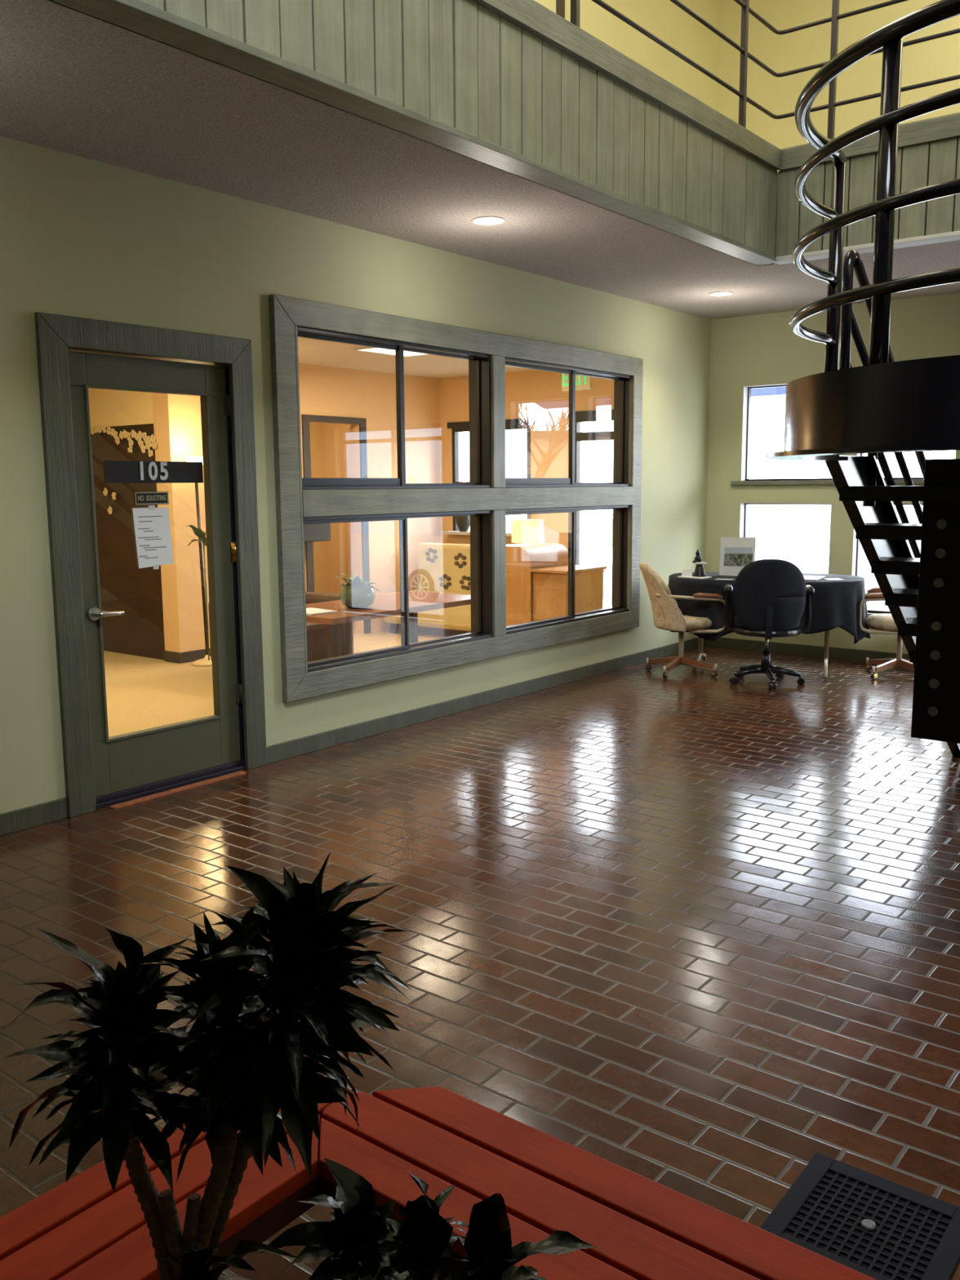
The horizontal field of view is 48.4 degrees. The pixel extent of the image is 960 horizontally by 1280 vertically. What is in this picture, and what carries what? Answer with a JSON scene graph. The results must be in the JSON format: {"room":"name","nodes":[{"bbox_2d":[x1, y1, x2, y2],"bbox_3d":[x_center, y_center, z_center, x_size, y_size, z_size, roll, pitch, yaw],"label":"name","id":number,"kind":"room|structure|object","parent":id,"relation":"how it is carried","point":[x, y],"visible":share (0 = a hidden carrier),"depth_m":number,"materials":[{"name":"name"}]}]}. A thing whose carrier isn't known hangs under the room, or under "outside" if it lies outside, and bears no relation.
{"room":"office building lobby","nodes":[
{"label":"office building lobby","id":0,"kind":"room"},
{"bbox_2d":[88,387,153,427],"bbox_3d":[-3.708,-1.216,9.793,2.670,2.580,0.120,6,10,38],"label":"wall","id":1,"kind":"structure","parent":0,"point":[108,407],"depth_m":9.10,"materials":[{"name":"orange paint"}]},
{"bbox_2d":[90,423,164,660],"bbox_3d":[-3.128,-0.859,9.362,1.170,1.990,0.040,6,10,38],"label":"door","id":2,"kind":"structure","parent":1,"relation":"in","point":[127,588],"depth_m":9.34,"materials":[{"name":"brown wood"}]},
{"bbox_2d":[90,424,156,514],"bbox_3d":[-3.044,-1.461,9.137,0.961,0.774,0.011,6,10,38],"label":"flower garland","id":3,"kind":"object","parent":2,"relation":"hanging from","point":[150,441],"visible":0.99,"depth_m":9.04,"materials":[{"name":"beige paper"}]},
{"bbox_2d":[103,621,471,737],"bbox_3d":[-2.796,0.289,8.572,5.850,0.060,7.830,6,10,38],"label":"floor","id":4,"kind":"structure","parent":0,"point":[143,693],"depth_m":7.94,"materials":[{"name":"beige carpet"}]},
{"bbox_2d":[185,456,212,666],"bbox_3d":[-2.285,-0.645,8.816,0.260,1.710,0.260,6,10,38],"label":"floor lamp","id":5,"kind":"object","parent":4,"relation":"on","point":[204,662],"visible":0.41,"depth_m":8.82,"materials":[{"name":"beige metal"}]},
{"bbox_2d":[186,524,209,660],"bbox_3d":[-2.292,-0.369,8.766,0.122,1.180,0.370,6,10,38],"label":"leafy sprig","id":6,"kind":"object","parent":5,"relation":"on","point":[199,533],"visible":0.76,"depth_m":8.75,"materials":[{"name":"green plant"}]},
{"bbox_2d":[208,591,353,662],"bbox_3d":[-1.585,-0.170,8.327,0.820,0.900,0.890,6,10,38],"label":"desk","id":7,"kind":"object","parent":4,"relation":"on","point":[317,634],"visible":0.06,"depth_m":8.29,"materials":[{"name":"wood"}]},
{"bbox_2d":[306,591,471,657],"bbox_3d":[-0.768,0.024,7.998,0.800,0.600,1.700,6,10,38],"label":"office desk","id":8,"kind":"object","parent":4,"relation":"on","point":[384,605],"visible":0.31,"depth_m":7.77,"materials":[{"name":"brown wood"}]},
{"bbox_2d":[306,607,337,615],"bbox_3d":[-1.172,-0.199,7.431,0.306,0.010,0.241,7,11,43],"label":"magazine","id":9,"kind":"object","parent":8,"relation":"on","point":[310,611],"visible":0.71,"depth_m":7.38,"materials":[{"name":"white paper"}]},
{"bbox_2d":[333,573,381,608],"bbox_3d":[-0.860,-0.355,7.668,0.336,0.246,0.287,1,8,7],"label":"potted plant","id":10,"kind":"object","parent":8,"relation":"on","point":[357,593],"visible":1,"depth_m":7.57,"materials":[{"name":"green plant"}]},
{"bbox_2d":[383,542,471,633],"bbox_3d":[-0.301,-0.492,10.550,1.230,0.880,0.670,6,10,38],"label":"floral sofa","id":11,"kind":"object","parent":4,"relation":"on","point":[442,568],"visible":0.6,"depth_m":10.71,"materials":[{"name":"beige fabric"}]},
{"bbox_2d":[425,547,470,590],"bbox_3d":[-0.181,-0.702,10.672,0.970,0.416,0.008,6,10,38],"label":"print","id":12,"kind":"object","parent":11,"relation":"on","point":[446,568],"depth_m":10.78},
{"bbox_2d":[506,542,606,626],"bbox_3d":[0.599,-0.344,9.243,0.770,0.950,0.630,6,10,38],"label":"reception desk","id":13,"kind":"object","parent":4,"relation":"on","point":[537,573],"visible":0.53,"depth_m":9.02,"materials":[{"name":"orange wood"}]},
{"bbox_2d":[511,519,544,542],"bbox_3d":[0.454,-0.566,10.114,0.310,1.140,0.310,6,10,38],"label":"table lamp","id":14,"kind":"object","parent":13,"relation":"on","point":[523,531],"visible":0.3,"depth_m":9.92,"materials":[{"name":"yellow fabric"}]},
{"bbox_2d":[151,363,440,653],"bbox_3d":[-1.561,-1.290,10.194,0.210,2.580,3.410,6,10,38],"label":"wall","id":15,"kind":"structure","parent":0,"point":[324,390],"depth_m":10.30,"materials":[{"name":"beige paint"}]},
{"bbox_2d":[163,648,210,663],"bbox_3d":[-3.170,-0.047,10.382,2.794,0.090,1.455,6,10,38],"label":"baseboard","id":16,"kind":"structure","parent":15,"relation":"attached to","point":[193,655],"depth_m":9.04,"materials":[{"name":"wood"}]},
{"bbox_2d":[303,523,330,542],"bbox_3d":[-1.736,-0.985,9.705,0.158,0.200,0.900,6,10,38],"label":"television","id":17,"kind":"object","parent":15,"relation":"attached to","point":[321,531],"visible":0.22,"depth_m":9.87,"materials":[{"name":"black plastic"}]},
{"bbox_2d":[301,414,370,633],"bbox_3d":[-1.370,-1.072,10.281,0.020,2.120,0.830,6,10,38],"label":"door frame","id":18,"kind":"structure","parent":15,"relation":"in","point":[305,419],"depth_m":10.16,"materials":[{"name":"grey wood"}]},
{"bbox_2d":[309,422,327,593],"bbox_3d":[-2.875,-1.016,8.374,5.950,2.580,7.930,6,10,38],"label":"wall","id":19,"kind":"structure","parent":0,"point":[316,428],"depth_m":12.47,"materials":[{"name":"paint"}]},
{"bbox_2d":[339,583,375,608],"bbox_3d":[-0.878,-0.316,7.662,0.260,0.170,0.260,6,10,38],"label":"vase","id":20,"kind":"object","parent":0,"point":[353,596],"depth_m":7.57,"materials":[{"name":"green ceramic"}]},
{"bbox_2d":[0,0,718,813],"bbox_3d":[-1.489,-2.313,4.992,0.150,6.100,11.480,6,10,38],"label":"wall","id":21,"kind":"structure","parent":0,"point":[80,237],"depth_m":5.53,"materials":[{"name":"green paint"}]},
{"bbox_2d":[34,311,266,817],"bbox_3d":[-1.560,-0.363,5.134,0.189,2.200,1.147,6,10,38],"label":"door","id":22,"kind":"structure","parent":21,"relation":"in","point":[75,354],"depth_m":5.05,"materials":[{"name":"green paint"}]},
{"bbox_2d":[134,491,168,505],"bbox_3d":[-1.560,-0.674,5.078,0.005,0.061,0.186,6,10,38],"label":"sign","id":23,"kind":"object","parent":22,"relation":"attached to","point":[145,497],"visible":1,"depth_m":5.08,"materials":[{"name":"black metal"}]},
{"bbox_2d":[132,505,173,569],"bbox_3d":[-1.560,-0.490,5.104,0.002,0.305,0.214,6,10,38],"label":"paper notice","id":24,"kind":"object","parent":22,"relation":"attached to","point":[152,524],"visible":1,"depth_m":5.10,"materials":[{"name":"white paper"}]},
{"bbox_2d":[103,460,203,483],"bbox_3d":[-1.542,-0.799,5.082,0.007,0.102,0.546,6,10,38],"label":"number sign","id":25,"kind":"object","parent":22,"relation":"attached to","point":[115,471],"visible":1,"depth_m":5.07,"materials":[{"name":"black plastic"}]},
{"bbox_2d":[0,637,704,835],"bbox_3d":[-1.448,0.675,5.315,0.016,0.093,11.330,6,10,38],"label":"baseboard","id":26,"kind":"structure","parent":21,"relation":"attached to","point":[22,819],"depth_m":6.55,"materials":[{"name":"wood"}]},
{"bbox_2d":[297,326,491,489],"bbox_3d":[-0.533,-1.327,6.382,0.220,0.865,1.730,6,10,38],"label":"window","id":27,"kind":"structure","parent":21,"relation":"in","point":[479,364],"depth_m":6.47,"materials":[{"name":"glass"},{"name":"gray-green painted wood"},{"name":"dark metal"}]},
{"bbox_2d":[302,510,492,671],"bbox_3d":[-0.526,-0.343,6.525,0.220,0.859,1.730,6,10,38],"label":"window","id":28,"kind":"structure","parent":21,"relation":"in","point":[481,532],"depth_m":6.76,"materials":[{"name":"glass"},{"name":"gray-green painted wood"},{"name":"dark metal"}]},
{"bbox_2d":[268,293,643,702],"bbox_3d":[0.108,-0.938,7.080,0.041,2.123,3.788,6,10,38],"label":"trim","id":29,"kind":"structure","parent":21,"relation":"attached to","point":[293,504],"depth_m":6.46,"materials":[{"name":"grey wood"}]},
{"bbox_2d":[534,0,564,18],"bbox_3d":[0.142,-3.817,6.742,0.030,2.150,1.370,6,10,38],"label":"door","id":30,"kind":"structure","parent":21,"relation":"in","point":[557,6],"depth_m":7.14,"materials":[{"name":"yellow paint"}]},
{"bbox_2d":[505,505,630,634],"bbox_3d":[0.602,-0.558,7.949,0.220,0.859,1.750,6,10,38],"label":"window","id":31,"kind":"structure","parent":21,"relation":"in","point":[620,522],"depth_m":8.22,"materials":[{"name":"glass"},{"name":"gray-green painted wood"},{"name":"dark metal"}]},
{"bbox_2d":[505,356,631,488],"bbox_3d":[0.595,-1.542,7.806,0.220,0.865,1.750,6,10,38],"label":"window","id":32,"kind":"structure","parent":21,"relation":"in","point":[621,382],"depth_m":7.95,"materials":[{"name":"glass"},{"name":"dark bronze metal"}]},
{"bbox_2d":[297,337,536,378],"bbox_3d":[-2.815,-2.344,8.190,5.850,0.100,7.830,6,10,38],"label":"ceiling","id":33,"kind":"structure","parent":0,"point":[310,351],"depth_m":9.67,"materials":[{"name":"beige paint"}]},
{"bbox_2d":[353,346,429,356],"bbox_3d":[-0.585,-2.386,8.774,0.640,0.016,0.640,6,10,38],"label":"recessed light","id":34,"kind":"object","parent":33,"relation":"in","point":[371,349],"visible":0.41,"depth_m":8.86,"materials":[{"name":"beige plastic"}]},
{"bbox_2d":[561,373,592,391],"bbox_3d":[0.845,-2.328,9.286,0.288,0.300,0.054,6,10,38],"label":"exit sign","id":35,"kind":"object","parent":33,"relation":"hanging from","point":[582,382],"visible":0.39,"depth_m":9.26,"materials":[{"name":"green plastic"}]},
{"bbox_2d":[0,646,959,1279],"bbox_3d":[1.695,1.082,2.887,8.000,0.060,11.330,6,10,38],"label":"floor","id":36,"kind":"structure","parent":0,"point":[690,932],"depth_m":3.72,"materials":[{"name":"brick"}]},
{"bbox_2d":[109,770,246,808],"bbox_3d":[-1.462,0.730,5.231,0.045,0.007,0.770,6,10,38],"label":"threshold strip","id":37,"kind":"object","parent":36,"relation":"on","point":[237,773],"visible":1,"depth_m":5.19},
{"bbox_2d":[3,850,421,1279],"bbox_3d":[-0.299,0.780,1.288,0.469,1.027,0.309,-4,9,-24],"label":"plant","id":38,"kind":"object","parent":36,"relation":"on","point":[242,1055],"visible":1,"depth_m":1.23,"materials":[{"name":"green plant"}]},
{"bbox_2d":[259,1157,597,1279],"bbox_3d":[-0.056,0.944,1.253,0.314,0.708,0.255,6,10,38],"label":"plant","id":39,"kind":"object","parent":36,"relation":"on","point":[358,1241],"visible":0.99,"depth_m":1.23,"materials":[{"name":"green plant"}]},
{"bbox_2d":[0,1086,876,1279],"bbox_3d":[0.096,1.279,-0.056,3.288,0.420,2.930,6,10,38],"label":"bench","id":40,"kind":"object","parent":36,"relation":"on","point":[641,1228],"visible":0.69,"depth_m":1.58,"materials":[{"name":"red wood"}]},
{"bbox_2d":[639,562,724,679],"bbox_3d":[1.543,-0.170,8.268,0.627,0.869,0.540,-1,8,-2],"label":"armchair","id":41,"kind":"object","parent":36,"relation":"on","point":[667,615],"visible":0.98,"depth_m":8.09,"materials":[{"name":"beige fabric"}]},
{"bbox_2d":[683,614,711,630],"bbox_3d":[1.592,-0.145,8.273,0.470,0.110,0.461,-1,8,-2],"label":"seat cushion","id":42,"kind":"object","parent":41,"relation":"on","point":[691,623],"depth_m":8.07,"materials":[{"name":"beige fabric"}]},
{"bbox_2d":[693,630,829,678],"bbox_3d":[2.229,-0.128,8.402,1.400,0.725,0.800,2,9,19],"label":"table","id":43,"kind":"object","parent":36,"relation":"on","point":[826,633],"visible":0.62,"depth_m":8.27,"materials":[{"name":"silver metal"}]},
{"bbox_2d":[667,572,871,644],"bbox_3d":[2.233,-0.258,8.372,1.590,0.474,0.957,2,9,18],"label":"tablecloth","id":44,"kind":"object","parent":43,"relation":"on","point":[834,603],"visible":0.51,"depth_m":7.99,"materials":[{"name":"fabric"}]},
{"bbox_2d":[677,575,711,578],"bbox_3d":[1.676,-0.493,8.339,0.185,0.006,0.274,-8,11,-40],"label":"paper stack","id":45,"kind":"object","parent":44,"relation":"on","point":[682,576],"visible":0.79,"depth_m":8.29,"materials":[{"name":"white paper"}]},
{"bbox_2d":[681,568,692,575],"bbox_3d":[1.633,-0.529,8.418,0.085,0.055,0.017,3,9,19],"label":"business card","id":46,"kind":"object","parent":45,"relation":"on","point":[685,571],"visible":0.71,"depth_m":8.42,"materials":[{"name":"white paper"}]},
{"bbox_2d":[692,549,706,577],"bbox_3d":[1.716,-0.598,8.339,0.116,0.213,0.116,6,10,38],"label":"figurine","id":47,"kind":"object","parent":45,"relation":"on","point":[699,570],"visible":1,"depth_m":8.32,"materials":[{"name":"black metal"}]},
{"bbox_2d":[719,537,755,576],"bbox_3d":[2.048,-0.661,8.437,0.302,0.306,0.103,6,10,38],"label":"display","id":48,"kind":"object","parent":44,"relation":"on","point":[735,553],"visible":0.84,"depth_m":8.42,"materials":[{"name":"white paper"}]},
{"bbox_2d":[724,553,752,565],"bbox_3d":[2.033,-0.631,8.406,0.241,0.104,0.013,6,10,38],"label":"landscape photo","id":49,"kind":"object","parent":48,"relation":"attached to","point":[730,559],"depth_m":8.41},
{"bbox_2d":[803,575,825,580],"bbox_3d":[2.443,-0.476,8.174,0.340,0.008,0.380,3,9,24],"label":"newspaper","id":50,"kind":"object","parent":44,"relation":"on","point":[806,577],"visible":0.36,"depth_m":8.15,"materials":[{"name":"white paper"}]},
{"bbox_2d":[823,577,844,580],"bbox_3d":[2.671,-0.459,8.069,0.126,0.002,0.175,0,8,4],"label":"leaflet","id":51,"kind":"object","parent":44,"relation":"on","point":[827,579],"visible":1,"depth_m":8.06,"materials":[{"name":"white paper"}]},
{"bbox_2d":[723,559,814,688],"bbox_3d":[2.112,-0.144,7.844,0.638,0.934,0.551,1,8,12],"label":"swivel chair","id":52,"kind":"object","parent":36,"relation":"on","point":[769,597],"visible":1,"depth_m":7.63,"materials":[{"name":"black fabric"}]},
{"bbox_2d":[734,615,799,628],"bbox_3d":[2.120,-0.140,7.881,0.470,0.075,0.460,1,8,12],"label":"seat cushion","id":53,"kind":"object","parent":52,"relation":"on","point":[740,621],"depth_m":7.65,"materials":[{"name":"black fabric"}]},
{"bbox_2d":[760,1152,959,1279],"bbox_3d":[0.772,1.163,2.121,0.335,0.012,0.330,6,10,38],"label":"floor grate","id":54,"kind":"object","parent":36,"relation":"on","point":[878,1228],"visible":0.9,"depth_m":2.13,"materials":[{"name":"black metal"}]},
{"bbox_2d":[766,0,959,756],"bbox_3d":[2.465,-1.173,4.009,1.897,4.068,4.020,6,10,38],"label":"staircase","id":55,"kind":"structure","parent":36,"relation":"on","point":[882,405],"depth_m":3.22,"materials":[{"name":"black metal"}]},
{"bbox_2d":[859,587,914,679],"bbox_3d":[3.210,-0.157,8.092,0.627,0.869,0.540,3,9,22],"label":"armchair","id":56,"kind":"object","parent":36,"relation":"on","point":[883,624],"visible":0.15,"depth_m":8.04,"materials":[{"name":"beige fabric"}]},
{"bbox_2d":[865,613,897,631],"bbox_3d":[3.165,-0.133,8.114,0.470,0.110,0.461,3,9,22],"label":"seat cushion","id":57,"kind":"object","parent":56,"relation":"on","point":[879,622],"depth_m":7.99,"materials":[{"name":"beige fabric"}]},
{"bbox_2d":[0,0,959,319],"bbox_3d":[1.673,-1.956,2.445,8.000,0.320,11.330,6,10,38],"label":"ceiling","id":58,"kind":"structure","parent":0,"point":[74,82],"depth_m":4.78,"materials":[{"name":"white paint"}]},
{"bbox_2d":[49,0,782,265],"bbox_3d":[-1.001,-2.224,3.267,0.221,0.677,9.376,6,10,38],"label":"parapet","id":59,"kind":"object","parent":58,"relation":"on","point":[516,87],"visible":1,"depth_m":4.59,"materials":[{"name":"paint"}]},
{"bbox_2d":[570,0,959,138],"bbox_3d":[0.054,-2.941,2.371,2.620,0.984,9.250,6,10,38],"label":"guard rail","id":60,"kind":"object","parent":59,"relation":"on","point":[575,4],"visible":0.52,"depth_m":6.36,"materials":[{"name":"black metal"}]},
{"bbox_2d":[471,216,505,225],"bbox_3d":[0.047,-2.260,5.762,0.184,0.010,0.184,6,10,38],"label":"recessed light","id":61,"kind":"object","parent":58,"relation":"in","point":[482,220],"visible":1,"depth_m":5.74,"materials":[{"name":"white paint"}]},
{"bbox_2d":[708,291,733,296],"bbox_3d":[1.813,-2.603,8.037,0.184,0.010,0.184,6,10,38],"label":"recessed light","id":62,"kind":"object","parent":58,"relation":"in","point":[716,293],"visible":1,"depth_m":8.02,"materials":[{"name":"white paint"}]},
{"bbox_2d":[773,112,959,264],"bbox_3d":[4.487,-2.497,4.854,6.603,0.673,0.182,6,10,38],"label":"parapet","id":63,"kind":"object","parent":58,"relation":"on","point":[929,149],"visible":0.75,"depth_m":6.40,"materials":[{"name":"paint"}]},
{"bbox_2d":[322,0,959,653],"bbox_3d":[2.850,-2.890,8.745,14.000,6.100,0.150,6,10,38],"label":"wall","id":64,"kind":"structure","parent":0,"point":[758,349],"depth_m":8.92,"materials":[{"name":"green paint"}]},
{"bbox_2d":[447,417,535,532],"bbox_3d":[0.122,-1.669,11.017,1.130,1.170,0.065,6,10,38],"label":"window","id":65,"kind":"structure","parent":64,"relation":"in","point":[512,424],"depth_m":11.12,"materials":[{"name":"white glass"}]},
{"bbox_2d":[440,530,511,536],"bbox_3d":[0.062,-1.098,11.018,1.090,0.030,0.148,6,10,38],"label":"window ledge","id":66,"kind":"object","parent":65,"relation":"attached to","point":[446,532],"visible":0.36,"depth_m":11.15,"materials":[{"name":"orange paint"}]},
{"bbox_2d":[455,515,470,531],"bbox_3d":[-0.173,-1.280,11.172,0.170,0.290,0.170,6,10,38],"label":"vase","id":67,"kind":"object","parent":66,"relation":"on","point":[463,522],"visible":0.5,"depth_m":11.12,"materials":[{"name":"grey ceramic"}]},
{"bbox_2d":[568,408,613,564],"bbox_3d":[1.239,-1.102,10.218,0.920,2.160,0.065,6,10,38],"label":"window","id":68,"kind":"structure","parent":64,"relation":"in","point":[598,415],"depth_m":10.24,"materials":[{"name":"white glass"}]},
{"bbox_2d":[751,386,786,396],"bbox_3d":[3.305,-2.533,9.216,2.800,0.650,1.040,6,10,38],"label":"window blind","id":69,"kind":"object","parent":64,"relation":"attached to","point":[775,390],"visible":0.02,"depth_m":10.21,"materials":[{"name":"fabric"}]},
{"bbox_2d":[730,382,834,484],"bbox_3d":[2.624,-1.746,9.062,0.972,0.844,0.165,6,10,38],"label":"window","id":70,"kind":"structure","parent":64,"relation":"in","point":[744,480],"depth_m":9.27,"materials":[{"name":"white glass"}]},
{"bbox_2d":[738,502,831,573],"bbox_3d":[2.636,-0.790,9.206,0.892,0.781,0.150,6,10,38],"label":"window","id":71,"kind":"structure","parent":64,"relation":"in","point":[744,506],"depth_m":9.39,"materials":[{"name":"white wood"}]},
{"bbox_2d":[704,637,910,661],"bbox_3d":[5.189,0.341,7.274,7.984,0.093,0.016,6,10,38],"label":"baseboard","id":72,"kind":"structure","parent":64,"relation":"attached to","point":[722,642],"depth_m":9.15,"materials":[{"name":"wood"}]},
{"bbox_2d":[851,503,923,615],"bbox_3d":[3.406,-0.635,8.620,0.847,0.931,0.150,6,10,38],"label":"window","id":73,"kind":"structure","parent":64,"relation":"in","point":[855,545],"depth_m":8.84,"materials":[{"name":"white wood"}]},
{"bbox_2d":[856,449,956,484],"bbox_3d":[3.394,-1.664,8.464,0.927,0.844,0.165,6,10,38],"label":"window","id":74,"kind":"structure","parent":64,"relation":"in","point":[897,480],"depth_m":8.47,"materials":[{"name":"green wood"}]},
{"label":"outside","id":75,"kind":"structure","parent":0,"visible":0},
{"bbox_2d":[505,516,920,608],"bbox_3d":[18.366,-2.295,30.453,80.000,0.050,49.400,6,10,38],"label":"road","id":76,"kind":"structure","parent":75,"point":[590,555],"depth_m":34.69,"materials":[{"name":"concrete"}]},
{"bbox_2d":[467,517,830,546],"bbox_3d":[-3.686,-6.516,60.385,48.000,0.060,25.000,6,10,38],"label":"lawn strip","id":77,"kind":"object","parent":76,"relation":"on","point":[594,532],"visible":0.02,"depth_m":51.74,"materials":[{"name":"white plant"}]},
{"bbox_2d":[603,529,889,610],"bbox_3d":[4.328,-0.927,16.472,4.670,1.470,1.852,5,10,32],"label":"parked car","id":78,"kind":"object","parent":76,"relation":"on","point":[809,556],"visible":0.06,"depth_m":15.59,"materials":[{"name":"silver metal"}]},
{"bbox_2d":[952,449,955,458],"bbox_3d":[21.823,-5.633,36.909,9.400,4.650,6.300,6,10,38],"label":"building","id":79,"kind":"structure","parent":76,"relation":"on","point":[954,451],"depth_m":37.29,"materials":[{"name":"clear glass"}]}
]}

